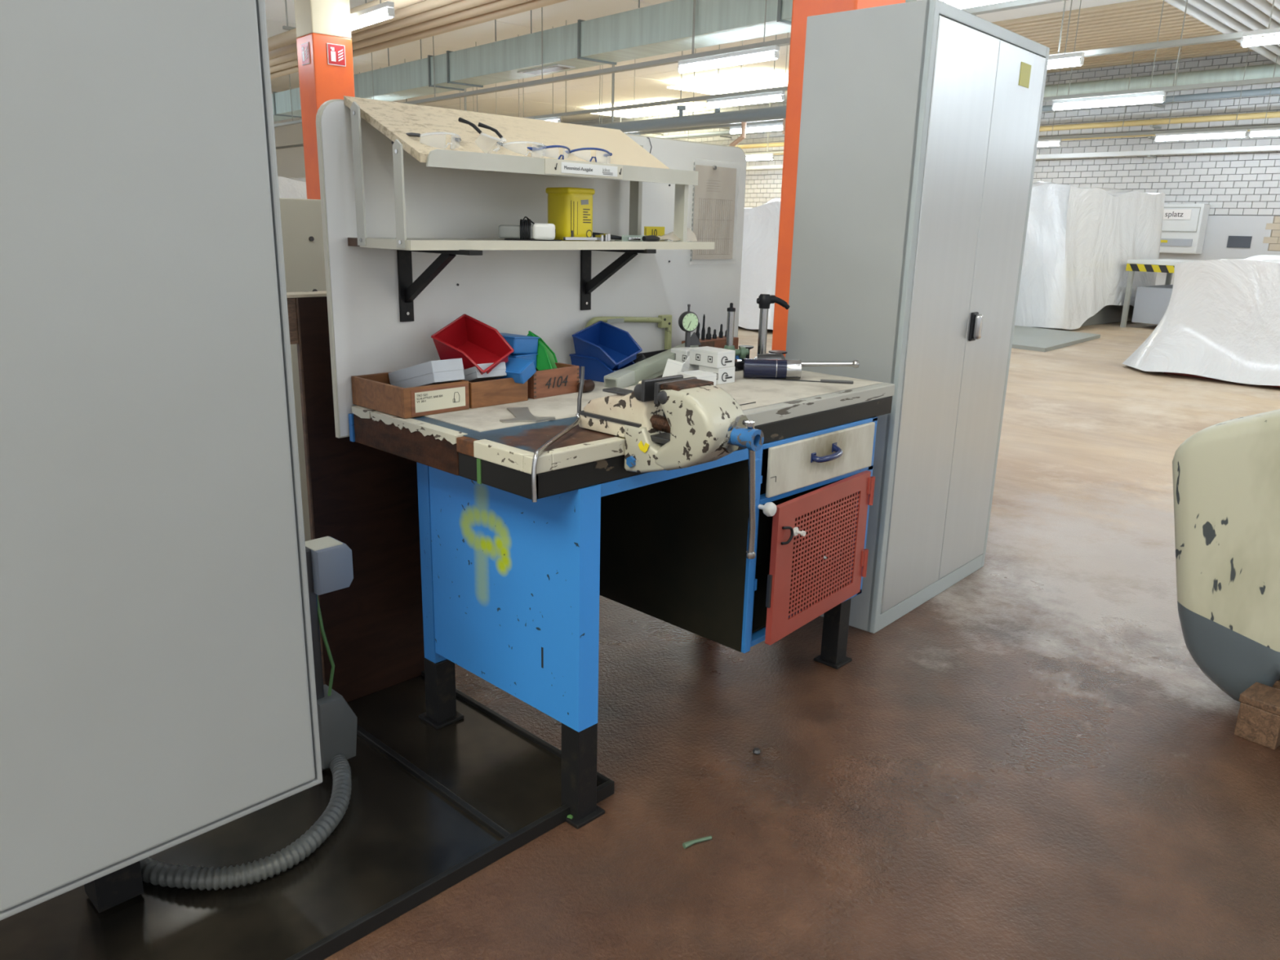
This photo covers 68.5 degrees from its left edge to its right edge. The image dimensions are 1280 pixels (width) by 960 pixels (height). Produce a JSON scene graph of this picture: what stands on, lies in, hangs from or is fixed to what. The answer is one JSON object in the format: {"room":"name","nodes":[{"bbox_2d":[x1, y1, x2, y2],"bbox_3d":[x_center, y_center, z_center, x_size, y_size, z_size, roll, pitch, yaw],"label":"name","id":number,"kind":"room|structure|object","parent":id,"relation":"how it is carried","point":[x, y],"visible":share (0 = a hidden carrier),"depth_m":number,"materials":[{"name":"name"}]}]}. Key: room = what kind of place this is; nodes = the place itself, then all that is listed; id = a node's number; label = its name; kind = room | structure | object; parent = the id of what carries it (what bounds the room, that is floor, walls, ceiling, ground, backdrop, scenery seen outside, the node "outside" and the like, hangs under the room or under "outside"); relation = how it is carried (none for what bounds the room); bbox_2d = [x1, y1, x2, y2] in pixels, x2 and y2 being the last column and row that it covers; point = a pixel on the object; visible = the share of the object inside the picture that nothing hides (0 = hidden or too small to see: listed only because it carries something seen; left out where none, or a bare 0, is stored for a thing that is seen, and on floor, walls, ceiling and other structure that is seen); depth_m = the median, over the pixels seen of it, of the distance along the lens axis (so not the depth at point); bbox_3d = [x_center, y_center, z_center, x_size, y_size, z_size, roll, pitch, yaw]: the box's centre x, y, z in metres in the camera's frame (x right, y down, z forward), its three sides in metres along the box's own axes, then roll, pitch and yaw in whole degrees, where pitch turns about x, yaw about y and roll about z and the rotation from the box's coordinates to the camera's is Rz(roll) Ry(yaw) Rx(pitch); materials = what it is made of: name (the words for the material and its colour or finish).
{"room":"industrial workshop","nodes":[
{"label":"industrial workshop","id":0,"kind":"room"},
{"bbox_2d":[273,117,305,177],"bbox_3d":[-14.199,-8.746,26.758,29.000,4.760,0.302,-11,20,-39],"label":"wall","id":1,"kind":"structure","parent":0,"point":[290,161],"depth_m":29.11,"materials":[{"name":"grey paint"}]},
{"bbox_2d":[264,0,1279,123],"bbox_3d":[-1.361,-6.794,11.825,29.000,0.350,39.001,-11,20,-39],"label":"ceiling","id":2,"kind":"structure","parent":0,"point":[1102,24],"depth_m":18.45,"materials":[{"name":"grey"}]},
{"bbox_2d":[350,0,395,31],"bbox_3d":[-2.651,-5.016,8.589,0.072,1.641,1.500,-11,20,-39],"label":"lamp","id":3,"kind":"object","parent":2,"relation":"hanging from","point":[384,11],"visible":0.57,"depth_m":8.46,"materials":[{"name":"white"}]},
{"bbox_2d":[267,0,567,79],"bbox_3d":[-6.205,-6.885,14.336,1.150,1.324,25.000,-11,20,-39],"label":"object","id":4,"kind":"structure","parent":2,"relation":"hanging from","point":[413,20],"depth_m":10.41,"materials":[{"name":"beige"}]},
{"bbox_2d":[271,0,954,121],"bbox_3d":[-2.689,-6.899,14.705,0.637,1.325,29.010,-11,20,-39],"label":"air duct","id":5,"kind":"object","parent":2,"relation":"hanging from","point":[664,28],"visible":0.6,"depth_m":12.35,"materials":[{"name":"grey"}]},
{"bbox_2d":[517,64,575,75],"bbox_3d":[-1.340,-5.833,13.362,0.300,0.012,1.000,-11,20,-39],"label":"vent","id":6,"kind":"object","parent":5,"relation":"attached to","point":[548,68],"depth_m":13.28,"materials":[{"name":"grey metal"}]},
{"bbox_2d":[463,64,786,146],"bbox_3d":[-1.536,-8.204,20.862,0.220,1.990,21.000,-11,20,-39],"label":"pipe","id":7,"kind":"object","parent":2,"relation":"hanging from","point":[778,113],"visible":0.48,"depth_m":17.84,"materials":[{"name":"grey metal"}]},
{"bbox_2d":[274,0,1066,127],"bbox_3d":[-2.949,-6.737,14.536,0.094,1.560,29.008,-11,20,-39],"label":"pipe","id":8,"kind":"object","parent":2,"relation":"hanging from","point":[1014,4],"visible":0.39,"depth_m":11.34,"materials":[{"name":"grey"}]},
{"bbox_2d":[677,0,779,73],"bbox_3d":[0.969,-5.358,10.169,0.072,1.641,1.500,-11,20,-39],"label":"lamp","id":9,"kind":"object","parent":8,"relation":"hanging from","point":[775,55],"visible":1,"depth_m":10.30,"materials":[{"name":"white"}]},
{"bbox_2d":[737,96,773,160],"bbox_3d":[3.000,-9.295,24.796,0.071,1.641,1.500,-11,20,-39],"label":"lamp","id":10,"kind":"object","parent":2,"relation":"hanging from","point":[768,157],"visible":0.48,"depth_m":24.73,"materials":[{"name":"white"}]},
{"bbox_2d":[275,0,1279,149],"bbox_3d":[-0.976,-7.137,16.180,0.093,1.560,29.008,-11,20,-39],"label":"rail","id":11,"kind":"object","parent":2,"relation":"hanging from","point":[1233,36],"visible":0.43,"depth_m":10.15,"materials":[{"name":"grey metal"}]},
{"bbox_2d":[706,35,785,108],"bbox_3d":[1.524,-6.225,13.402,0.071,1.641,1.500,-11,20,-39],"label":"lamp","id":12,"kind":"object","parent":11,"relation":"hanging from","point":[781,98],"visible":0.94,"depth_m":13.54,"materials":[{"name":"white metal"}]},
{"bbox_2d":[406,0,1279,134],"bbox_3d":[1.393,-7.617,18.154,0.094,1.560,29.008,-11,20,-39],"label":"rail","id":13,"kind":"object","parent":2,"relation":"hanging from","point":[1269,80],"visible":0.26,"depth_m":12.59,"materials":[{"name":"grey"}]},
{"bbox_2d":[1051,0,1166,110],"bbox_3d":[6.387,-5.895,12.625,0.071,1.641,1.500,-11,20,-39],"label":"lamp","id":14,"kind":"object","parent":13,"relation":"hanging from","point":[1153,100],"visible":1,"depth_m":12.76,"materials":[{"name":"white"}]},
{"bbox_2d":[620,51,1279,155],"bbox_3d":[5.591,-8.468,21.651,0.102,1.560,29.008,-11,20,-39],"label":"rail","id":15,"kind":"object","parent":2,"relation":"hanging from","point":[1143,133],"visible":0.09,"depth_m":17.62,"materials":[{"name":"grey metal"}]},
{"bbox_2d":[1037,59,1062,146],"bbox_3d":[7.890,-7.602,19.023,0.071,1.641,1.500,-11,20,-39],"label":"lamp","id":16,"kind":"object","parent":15,"relation":"hanging from","point":[1053,143],"visible":0.35,"depth_m":18.78,"materials":[{"name":"white metal"}]},
{"bbox_2d":[1154,46,1249,141],"bbox_3d":[10.037,-6.894,16.619,0.071,1.641,1.500,-11,20,-39],"label":"lamp","id":17,"kind":"object","parent":15,"relation":"hanging from","point":[1220,135],"visible":0.9,"depth_m":16.77,"materials":[{"name":"white metal"}]},
{"bbox_2d":[1164,0,1279,65],"bbox_3d":[9.446,-6.750,13.941,6.600,0.179,1.400,-13,21,-43],"label":"ceiling","id":18,"kind":"structure","parent":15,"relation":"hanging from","point":[1225,16],"depth_m":13.11,"materials":[{"name":"white"}]},
{"bbox_2d":[1248,54,1279,137],"bbox_3d":[11.045,-6.562,15.490,0.071,1.641,1.500,-11,20,-39],"label":"lamp","id":19,"kind":"object","parent":15,"relation":"hanging from","point":[1251,134],"visible":0.94,"depth_m":16.02,"materials":[{"name":"white metal"}]},
{"bbox_2d":[916,0,1013,8],"bbox_3d":[2.781,-4.437,6.952,0.072,1.641,1.500,-11,20,-39],"label":"lamp","id":20,"kind":"object","parent":2,"relation":"hanging from","point":[961,4],"visible":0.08,"depth_m":7.33,"materials":[{"name":"white"}]},
{"bbox_2d":[975,0,1084,69],"bbox_3d":[4.131,-5.265,10.111,0.071,1.641,1.500,-11,20,-39],"label":"lamp","id":21,"kind":"object","parent":2,"relation":"hanging from","point":[1077,62],"visible":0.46,"depth_m":9.86,"materials":[{"name":"white"}]},
{"bbox_2d":[1240,0,1279,47],"bbox_3d":[6.045,-4.614,7.893,0.071,1.641,1.500,-11,20,-39],"label":"lamp","id":22,"kind":"object","parent":2,"relation":"hanging from","point":[1245,42],"visible":1,"depth_m":8.50,"materials":[{"name":"white"}]},
{"bbox_2d":[324,320,1279,959],"bbox_3d":[-1.191,-2.702,14.988,48.000,0.100,42.000,15,21,42],"label":"floor","id":23,"kind":"structure","parent":0,"point":[1035,759],"depth_m":2.36,"materials":[{"name":"brown concrete"}]},
{"bbox_2d":[0,0,322,920],"bbox_3d":[-1.240,-0.185,1.186,0.356,2.300,1.500,15,21,42],"label":"enclosure","id":24,"kind":"object","parent":23,"relation":"on","point":[157,686],"visible":1,"depth_m":1.46,"materials":[{"name":"grey paint"}]},
{"bbox_2d":[277,176,306,199],"bbox_3d":[-8.862,-5.982,21.975,3.572,2.194,3.580,-11,20,-39],"label":"machine","id":25,"kind":"object","parent":23,"relation":"on","point":[289,188],"visible":0.07,"depth_m":20.71,"materials":[{"name":"white"}]},
{"bbox_2d":[279,198,326,541],"bbox_3d":[-1.279,-0.306,3.403,0.526,1.365,0.960,15,21,42],"label":"machine","id":26,"kind":"object","parent":23,"relation":"on","point":[301,221],"visible":0.12,"depth_m":3.09,"materials":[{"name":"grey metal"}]},
{"bbox_2d":[0,670,614,959],"bbox_3d":[-1.310,0.728,2.138,1.672,0.034,1.868,15,21,42],"label":"platform","id":27,"kind":"object","parent":23,"relation":"on","point":[429,808],"visible":0.52,"depth_m":1.98,"materials":[{"name":"black metal"}]},
{"bbox_2d":[139,754,351,890],"bbox_3d":[-0.828,0.688,1.992,0.500,0.175,0.333,-9,19,-34],"label":"corrugated hose","id":28,"kind":"object","parent":27,"relation":"on","point":[153,872],"visible":0.84,"depth_m":1.88,"materials":[{"name":"grey plastic"}]},
{"bbox_2d":[305,536,357,770],"bbox_3d":[-0.736,0.415,2.217,0.090,0.563,0.113,15,21,42],"label":"connector","id":29,"kind":"object","parent":27,"relation":"on","point":[329,560],"visible":0.77,"depth_m":2.17,"materials":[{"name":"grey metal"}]},
{"bbox_2d":[286,290,424,702],"bbox_3d":[-0.767,0.059,2.517,0.075,1.108,0.355,15,21,42],"label":"wooden panel","id":30,"kind":"object","parent":27,"relation":"on","point":[362,497],"visible":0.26,"depth_m":2.53,"materials":[{"name":"brown wood"}]},
{"bbox_2d":[293,0,355,199],"bbox_3d":[-2.956,-3.569,8.884,0.394,4.700,0.394,-11,20,-39],"label":"column","id":31,"kind":"structure","parent":23,"relation":"on","point":[323,27],"depth_m":8.67,"materials":[{"name":"orange paint"}]},
{"bbox_2d":[348,378,894,829],"bbox_3d":[0.044,0.199,2.603,0.773,0.874,1.404,15,21,42],"label":"workbench","id":32,"kind":"object","parent":23,"relation":"on","point":[512,584],"visible":0.95,"depth_m":2.35,"materials":[{"name":"blue metal"}]},
{"bbox_2d":[315,98,746,438],"bbox_3d":[-0.185,-0.607,2.709,0.032,0.770,1.542,15,21,42],"label":"backboard","id":33,"kind":"object","parent":32,"relation":"attached to","point":[510,291],"visible":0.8,"depth_m":2.46,"materials":[{"name":"white laminate"}]},
{"bbox_2d":[343,95,715,321],"bbox_3d":[-0.218,-0.674,2.426,0.294,0.509,1.029,15,21,42],"label":"shelf","id":34,"kind":"object","parent":33,"relation":"attached to","point":[437,126],"visible":1,"depth_m":2.27,"materials":[{"name":"beige laminate"}]},
{"bbox_2d":[457,117,502,138],"bbox_3d":[-0.353,-0.786,2.158,0.087,0.078,0.132,5,16,14],"label":"safety glasses","id":35,"kind":"object","parent":34,"relation":"on","point":[460,119],"visible":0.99,"depth_m":2.11,"materials":[{"name":"black plastic"}]},
{"bbox_2d":[497,216,561,240],"bbox_3d":[-0.275,-0.626,2.348,0.155,0.063,0.087,0,15,-5],"label":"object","id":36,"kind":"object","parent":34,"relation":"on","point":[525,231],"visible":0.94,"depth_m":2.31,"materials":[{"name":"grey plastic"}]},
{"bbox_2d":[526,145,570,159],"bbox_3d":[-0.242,-0.807,2.342,0.134,0.048,0.132,13,19,36],"label":"safety glasses","id":37,"kind":"object","parent":34,"relation":"on","point":[534,148],"visible":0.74,"depth_m":2.28,"materials":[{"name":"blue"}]},
{"bbox_2d":[545,186,595,240],"bbox_3d":[-0.182,-0.694,2.455,0.092,0.132,0.096,15,21,42],"label":"canister","id":38,"kind":"object","parent":34,"relation":"on","point":[570,210],"visible":0.86,"depth_m":2.42,"materials":[{"name":"yellow plastic"}]},
{"bbox_2d":[570,199,591,236],"bbox_3d":[-0.152,-0.673,2.426,0.001,0.100,0.070,15,21,42],"label":"print","id":39,"kind":"object","parent":38,"relation":"attached to","point":[580,209],"depth_m":2.42,"materials":[{"name":"yellow paper"}]},
{"bbox_2d":[563,233,610,241],"bbox_3d":[-0.136,-0.625,2.419,0.022,0.020,0.160,15,20,40],"label":"caliper","id":40,"kind":"object","parent":34,"relation":"on","point":[606,237],"visible":1,"depth_m":2.44,"materials":[{"name":"silver metal"}]},
{"bbox_2d":[592,231,640,240],"bbox_3d":[-0.066,-0.659,2.544,0.155,0.021,0.033,-9,18,-34],"label":"pliers","id":41,"kind":"object","parent":34,"relation":"on","point":[612,237],"visible":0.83,"depth_m":2.55,"materials":[{"name":"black metal"}]},
{"bbox_2d":[644,226,664,235],"bbox_3d":[0.042,-0.712,2.718,0.004,0.040,0.095,13,19,36],"label":"note","id":42,"kind":"object","parent":34,"relation":"on","point":[648,230],"visible":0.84,"depth_m":2.71,"materials":[{"name":"yellow paper"}]},
{"bbox_2d":[657,227,697,240],"bbox_3d":[0.081,-0.698,2.665,0.070,0.037,0.170,15,21,42],"label":"plastic bag","id":43,"kind":"object","parent":34,"relation":"on","point":[691,236],"visible":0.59,"depth_m":2.67,"materials":[{"name":"beige"}]},
{"bbox_2d":[690,162,736,261],"bbox_3d":[0.246,-0.872,3.070,0.016,0.325,0.235,15,21,42],"label":"paper sheet","id":44,"kind":"object","parent":33,"relation":"attached to","point":[713,205],"visible":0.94,"depth_m":3.08,"materials":[{"name":"paper"}]},
{"bbox_2d":[531,413,581,502],"bbox_3d":[-0.169,-0.052,1.940,0.014,0.118,0.308,5,16,12],"label":"rod","id":45,"kind":"object","parent":32,"relation":"on","point":[537,451],"visible":1,"depth_m":1.81,"materials":[{"name":"silver metal"}]},
{"bbox_2d":[577,366,584,413],"bbox_3d":[-0.132,-0.191,2.085,0.010,0.119,0.037,5,16,11],"label":"rod","id":46,"kind":"object","parent":32,"relation":"on","point":[582,368],"visible":0.84,"depth_m":2.08,"materials":[{"name":"grey metal"}]},
{"bbox_2d":[585,314,671,349],"bbox_3d":[-0.034,-0.428,2.891,0.021,0.160,0.380,15,21,42],"label":"hacksaw","id":47,"kind":"object","parent":32,"relation":"on","point":[664,321],"visible":0.62,"depth_m":2.93,"materials":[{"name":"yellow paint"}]},
{"bbox_2d":[411,383,877,453],"bbox_3d":[0.024,-0.212,2.524,0.652,0.039,1.344,15,21,42],"label":"countertop","id":48,"kind":"structure","parent":32,"relation":"on","point":[531,437],"depth_m":2.01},
{"bbox_2d":[422,370,882,431],"bbox_3d":[0.045,-0.253,2.534,0.618,0.035,1.314,15,21,42],"label":"sheet","id":49,"kind":"object","parent":32,"relation":"on","point":[765,393],"depth_m":2.46,"materials":[{"name":"white paper"}]},
{"bbox_2d":[351,372,469,418],"bbox_3d":[-0.549,-0.209,2.248,0.230,0.068,0.178,15,21,42],"label":"drawer box","id":50,"kind":"object","parent":49,"relation":"on","point":[375,392],"visible":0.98,"depth_m":2.18,"materials":[{"name":"brown wood"}]},
{"bbox_2d":[388,358,464,387],"bbox_3d":[-0.516,-0.251,2.263,0.084,0.101,0.211,-13,21,-42],"label":"carton","id":51,"kind":"object","parent":50,"relation":"in","point":[447,371],"visible":0.86,"depth_m":2.20,"materials":[{"name":"grey cardboard"}]},
{"bbox_2d":[468,377,528,408],"bbox_3d":[-0.413,-0.235,2.367,0.198,0.062,0.173,15,21,42],"label":"drawer box","id":52,"kind":"object","parent":49,"relation":"on","point":[500,391],"visible":0.48,"depth_m":2.29,"materials":[{"name":"brown wood"}]},
{"bbox_2d":[463,361,506,382],"bbox_3d":[-0.412,-0.263,2.358,0.084,0.079,0.163,-11,19,-38],"label":"carton","id":53,"kind":"object","parent":52,"relation":"in","point":[472,374],"visible":0.64,"depth_m":2.30,"materials":[{"name":"grey cardboard"}]},
{"bbox_2d":[431,314,514,374],"bbox_3d":[-0.413,-0.329,2.322,0.173,0.148,0.131,10,18,30],"label":"bin","id":54,"kind":"object","parent":53,"relation":"on","point":[467,338],"visible":0.99,"depth_m":2.35,"materials":[{"name":"red plastic"}]},
{"bbox_2d":[494,356,536,383],"bbox_3d":[-0.318,-0.275,2.349,0.103,0.055,0.068,11,18,31],"label":"box","id":55,"kind":"object","parent":52,"relation":"on","point":[521,370],"visible":0.61,"depth_m":2.32,"materials":[{"name":"blue plastic"}]},
{"bbox_2d":[499,407,555,422],"bbox_3d":[-0.269,-0.152,2.187,0.129,0.004,0.159,-3,16,-14],"label":"flat spanner","id":56,"kind":"object","parent":49,"relation":"on","point":[521,414],"visible":1,"depth_m":2.15,"materials":[{"name":"grey metal"}]},
{"bbox_2d":[527,362,579,399],"bbox_3d":[-0.279,-0.270,2.492,0.171,0.070,0.164,14,20,39],"label":"drawer box","id":57,"kind":"object","parent":49,"relation":"on","point":[564,379],"visible":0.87,"depth_m":2.43,"materials":[{"name":"brown wood"}]},
{"bbox_2d":[508,353,537,368],"bbox_3d":[-0.338,-0.314,2.461,0.118,0.041,0.081,13,19,36],"label":"box","id":58,"kind":"object","parent":57,"relation":"on","point":[526,356],"visible":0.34,"depth_m":2.43,"materials":[{"name":"blue plastic"}]},
{"bbox_2d":[500,333,539,354],"bbox_3d":[-0.341,-0.357,2.453,0.128,0.050,0.094,12,19,35],"label":"box","id":59,"kind":"object","parent":58,"relation":"on","point":[522,344],"visible":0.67,"depth_m":2.41,"materials":[{"name":"blue plastic"}]},
{"bbox_2d":[527,330,557,370],"bbox_3d":[-0.264,-0.336,2.504,0.100,0.126,0.118,5,16,12],"label":"bin","id":60,"kind":"object","parent":57,"relation":"in","point":[546,359],"visible":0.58,"depth_m":2.46,"materials":[{"name":"green plastic"}]},
{"bbox_2d":[569,353,635,382],"bbox_3d":[-0.102,-0.329,2.725,0.163,0.069,0.131,13,19,36],"label":"bin","id":61,"kind":"object","parent":49,"relation":"on","point":[595,370],"visible":0.45,"depth_m":2.68,"materials":[{"name":"blue plastic"}]},
{"bbox_2d":[572,320,642,370],"bbox_3d":[-0.095,-0.382,2.687,0.163,0.129,0.133,11,18,33],"label":"bin","id":62,"kind":"object","parent":61,"relation":"in","point":[613,346],"visible":1,"depth_m":2.71,"materials":[{"name":"blue plastic"}]},
{"bbox_2d":[632,349,667,363],"bbox_3d":[0.051,-0.372,2.926,0.070,0.054,0.300,13,19,36],"label":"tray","id":63,"kind":"object","parent":49,"relation":"on","point":[640,357],"visible":0.1,"depth_m":2.93,"materials":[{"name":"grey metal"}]},
{"bbox_2d":[604,342,698,388],"bbox_3d":[0.041,-0.331,2.737,0.050,0.103,0.429,11,18,33],"label":"case","id":64,"kind":"object","parent":49,"relation":"on","point":[651,367],"visible":0.69,"depth_m":2.66,"materials":[{"name":"grey"}]},
{"bbox_2d":[662,355,689,377],"bbox_3d":[0.103,-0.309,2.654,0.066,0.087,0.063,9,17,25],"label":"carton","id":65,"kind":"object","parent":49,"relation":"on","point":[673,367],"visible":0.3,"depth_m":2.63,"materials":[{"name":"grey cardboard"}]},
{"bbox_2d":[678,304,701,346],"bbox_3d":[0.154,-0.423,2.827,0.086,0.209,0.050,-6,17,-25],"label":"gauge","id":66,"kind":"object","parent":49,"relation":"on","point":[688,321],"visible":0.73,"depth_m":2.80,"materials":[{"name":"grey metal"}]},
{"bbox_2d":[688,364,698,371],"bbox_3d":[0.139,-0.327,2.800,0.071,0.038,0.071,-9,18,-34],"label":"carton","id":67,"kind":"object","parent":49,"relation":"on","point":[695,367],"visible":0.03,"depth_m":2.77,"materials":[{"name":"grey cardboard"}]},
{"bbox_2d":[671,346,693,365],"bbox_3d":[0.140,-0.367,2.789,0.071,0.044,0.072,-11,19,-38],"label":"carton","id":68,"kind":"object","parent":67,"relation":"on","point":[682,354],"visible":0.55,"depth_m":2.76,"materials":[{"name":"grey cardboard"}]},
{"bbox_2d":[677,369,716,386],"bbox_3d":[0.155,-0.267,2.556,0.079,0.050,0.074,-11,20,-39],"label":"carton","id":69,"kind":"object","parent":49,"relation":"on","point":[700,375],"visible":0.25,"depth_m":2.54,"materials":[{"name":"grey cardboard"}]},
{"bbox_2d":[698,365,735,384],"bbox_3d":[0.223,-0.307,2.720,0.073,0.046,0.078,-13,21,-42],"label":"carton","id":70,"kind":"object","parent":49,"relation":"on","point":[724,375],"visible":0.69,"depth_m":2.69,"materials":[{"name":"grey cardboard"}]},
{"bbox_2d":[688,346,735,368],"bbox_3d":[0.209,-0.356,2.719,0.075,0.046,0.114,-12,20,-41],"label":"carton","id":71,"kind":"object","parent":70,"relation":"on","point":[705,356],"visible":1,"depth_m":2.69,"materials":[{"name":"grey cardboard"}]},
{"bbox_2d":[720,302,748,371],"bbox_3d":[0.285,-0.443,2.913,0.075,0.209,0.109,15,21,42],"label":"stand","id":72,"kind":"object","parent":49,"relation":"on","point":[742,352],"visible":0.63,"depth_m":2.91,"materials":[{"name":"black metal"}]},
{"bbox_2d":[738,293,790,359],"bbox_3d":[0.399,-0.470,2.975,0.165,0.234,0.132,-9,18,-34],"label":"stand","id":73,"kind":"object","parent":49,"relation":"on","point":[764,300],"visible":0.54,"depth_m":2.95,"materials":[{"name":"black metal"}]},
{"bbox_2d":[742,358,801,379],"bbox_3d":[0.393,-0.330,2.791,0.168,0.060,0.060,2,15,3],"label":"spray can","id":74,"kind":"object","parent":49,"relation":"on","point":[753,368],"visible":1,"depth_m":2.77,"materials":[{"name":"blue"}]},
{"bbox_2d":[755,377,853,383],"bbox_3d":[0.484,-0.295,2.770,0.285,0.008,0.013,4,15,9],"label":"depth rule","id":75,"kind":"object","parent":49,"relation":"on","point":[821,380],"visible":1,"depth_m":2.76,"materials":[{"name":"grey metal"}]},
{"bbox_2d":[756,353,859,368],"bbox_3d":[0.506,-0.345,2.837,0.305,0.068,0.066,4,15,9],"label":"gauge","id":76,"kind":"object","parent":49,"relation":"on","point":[855,363],"visible":0.57,"depth_m":2.82,"materials":[{"name":"grey metal"}]},
{"bbox_3d":[0.229,-0.398,3.072,0.090,0.035,0.240,14,20,39],"label":"case","id":77,"kind":"object","parent":49,"relation":"on","visible":0},
{"bbox_2d":[681,335,738,349],"bbox_3d":[0.230,-0.437,3.062,0.061,0.045,0.230,14,20,39],"label":"block","id":78,"kind":"object","parent":77,"relation":"on","point":[718,342],"visible":0.36,"depth_m":3.04,"materials":[{"name":"brown wood"}]},
{"bbox_2d":[578,374,764,559],"bbox_3d":[0.056,-0.040,1.973,0.444,0.348,0.125,15,21,42],"label":"bench vise","id":79,"kind":"object","parent":32,"relation":"attached to","point":[673,422],"visible":0.99,"depth_m":1.88,"materials":[{"name":"beige paint"}]},
{"bbox_2d":[737,197,781,331],"bbox_3d":[2.007,-3.163,13.568,2.973,1.687,3.764,-11,20,-39],"label":"machine","id":80,"kind":"object","parent":23,"relation":"on","point":[761,223],"visible":0.18,"depth_m":12.13,"materials":[{"name":"white"}]},
{"bbox_2d":[771,0,905,357],"bbox_3d":[0.994,-2.270,4.471,0.380,4.700,0.380,-11,20,-39],"label":"column","id":81,"kind":"structure","parent":23,"relation":"on","point":[802,9],"depth_m":4.61,"materials":[{"name":"orange paint"}]},
{"bbox_2d":[785,0,1049,633],"bbox_3d":[0.973,-0.541,3.364,0.456,1.947,0.925,14,20,40],"label":"tall cabinet","id":82,"kind":"object","parent":23,"relation":"on","point":[921,120],"visible":0.97,"depth_m":3.03,"materials":[{"name":"grey metal"}]},
{"bbox_2d":[1011,325,1100,351],"bbox_3d":[4.682,-1.947,12.471,2.300,0.045,2.600,-11,20,-39],"label":"floor plate","id":83,"kind":"object","parent":23,"relation":"on","point":[1034,339],"visible":0.43,"depth_m":11.86,"materials":[{"name":"grey metal"}]},
{"bbox_2d":[1014,181,1164,329],"bbox_3d":[5.921,-3.643,15.001,3.429,2.044,3.518,-11,20,-39],"label":"cover","id":84,"kind":"object","parent":23,"relation":"on","point":[1080,242],"visible":0.45,"depth_m":13.25,"materials":[{"name":"white"}]},
{"bbox_2d":[1120,258,1199,327],"bbox_3d":[8.396,-2.629,13.527,1.514,0.980,2.200,-11,20,-39],"label":"work table","id":85,"kind":"object","parent":23,"relation":"on","point":[1151,302],"visible":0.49,"depth_m":13.69,"materials":[{"name":"white metal"}]},
{"bbox_2d":[1122,254,1279,387],"bbox_3d":[8.143,-1.392,8.453,3.959,1.250,5.951,-11,20,-39],"label":"covered object","id":86,"kind":"object","parent":23,"relation":"on","point":[1220,321],"visible":1,"depth_m":8.89,"materials":[{"name":"white"}]},
{"bbox_2d":[1234,680,1279,749],"bbox_3d":[2.118,0.672,2.484,0.660,0.122,0.755,-11,19,-38],"label":"pallet","id":87,"kind":"object","parent":23,"relation":"on","point":[1258,721],"visible":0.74,"depth_m":2.53,"materials":[{"name":"brown wood"}]},
{"bbox_2d":[1172,408,1279,702],"bbox_3d":[2.023,0.267,2.346,1.308,0.948,0.179,15,21,42],"label":"machine part","id":88,"kind":"object","parent":87,"relation":"on","point":[1226,474],"visible":0.98,"depth_m":2.61,"materials":[{"name":"beige paint"}]},
{"bbox_2d":[565,51,1279,285],"bbox_3d":[8.934,-6.630,21.066,0.332,4.760,39.000,-11,20,-39],"label":"wall","id":89,"kind":"structure","parent":0,"point":[1242,189],"depth_m":18.74,"materials":[{"name":"grey brick"}]},
{"bbox_2d":[746,122,782,133],"bbox_3d":[2.311,-6.482,17.297,0.071,0.132,0.893,-11,20,-39],"label":"lamp","id":90,"kind":"object","parent":89,"relation":"hanging from","point":[758,130],"depth_m":17.28,"materials":[{"name":"white"}]},
{"bbox_2d":[637,63,1279,134],"bbox_3d":[8.630,-8.313,20.298,0.626,0.315,37.000,-11,20,-39],"label":"pipe","id":91,"kind":"object","parent":89,"relation":"attached to","point":[1263,71],"visible":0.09,"depth_m":18.14,"materials":[{"name":"grey metal"}]},
{"bbox_2d":[653,87,1279,138],"bbox_3d":[8.671,-8.015,20.422,0.499,0.158,37.000,-11,20,-39],"label":"pipe","id":92,"kind":"object","parent":89,"relation":"attached to","point":[1274,91],"visible":0.23,"depth_m":18.07,"materials":[{"name":"grey"}]},
{"bbox_2d":[745,129,1249,155],"bbox_3d":[8.681,-7.423,20.605,0.435,0.128,37.000,-11,20,-39],"label":"gas pipe","id":93,"kind":"object","parent":89,"relation":"attached to","point":[1150,136],"visible":0.06,"depth_m":19.25,"materials":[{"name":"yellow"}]},
{"bbox_2d":[728,111,1279,148],"bbox_3d":[8.682,-7.634,20.545,0.446,0.148,37.000,-11,20,-39],"label":"gas pipe","id":94,"kind":"object","parent":89,"relation":"attached to","point":[1152,122],"visible":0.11,"depth_m":18.67,"materials":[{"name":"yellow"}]},
{"bbox_2d":[746,145,1279,169],"bbox_3d":[8.703,-7.092,20.723,0.355,0.130,37.000,-11,20,-39],"label":"cable tray","id":95,"kind":"object","parent":89,"relation":"attached to","point":[1150,153],"visible":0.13,"depth_m":18.82,"materials":[{"name":"white"}]},
{"bbox_2d":[1159,203,1210,253],"bbox_3d":[10.424,-5.125,19.119,0.355,0.950,1.900,-11,20,-39],"label":"notice board","id":96,"kind":"object","parent":89,"relation":"attached to","point":[1184,224],"visible":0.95,"depth_m":18.54,"materials":[{"name":"white"}]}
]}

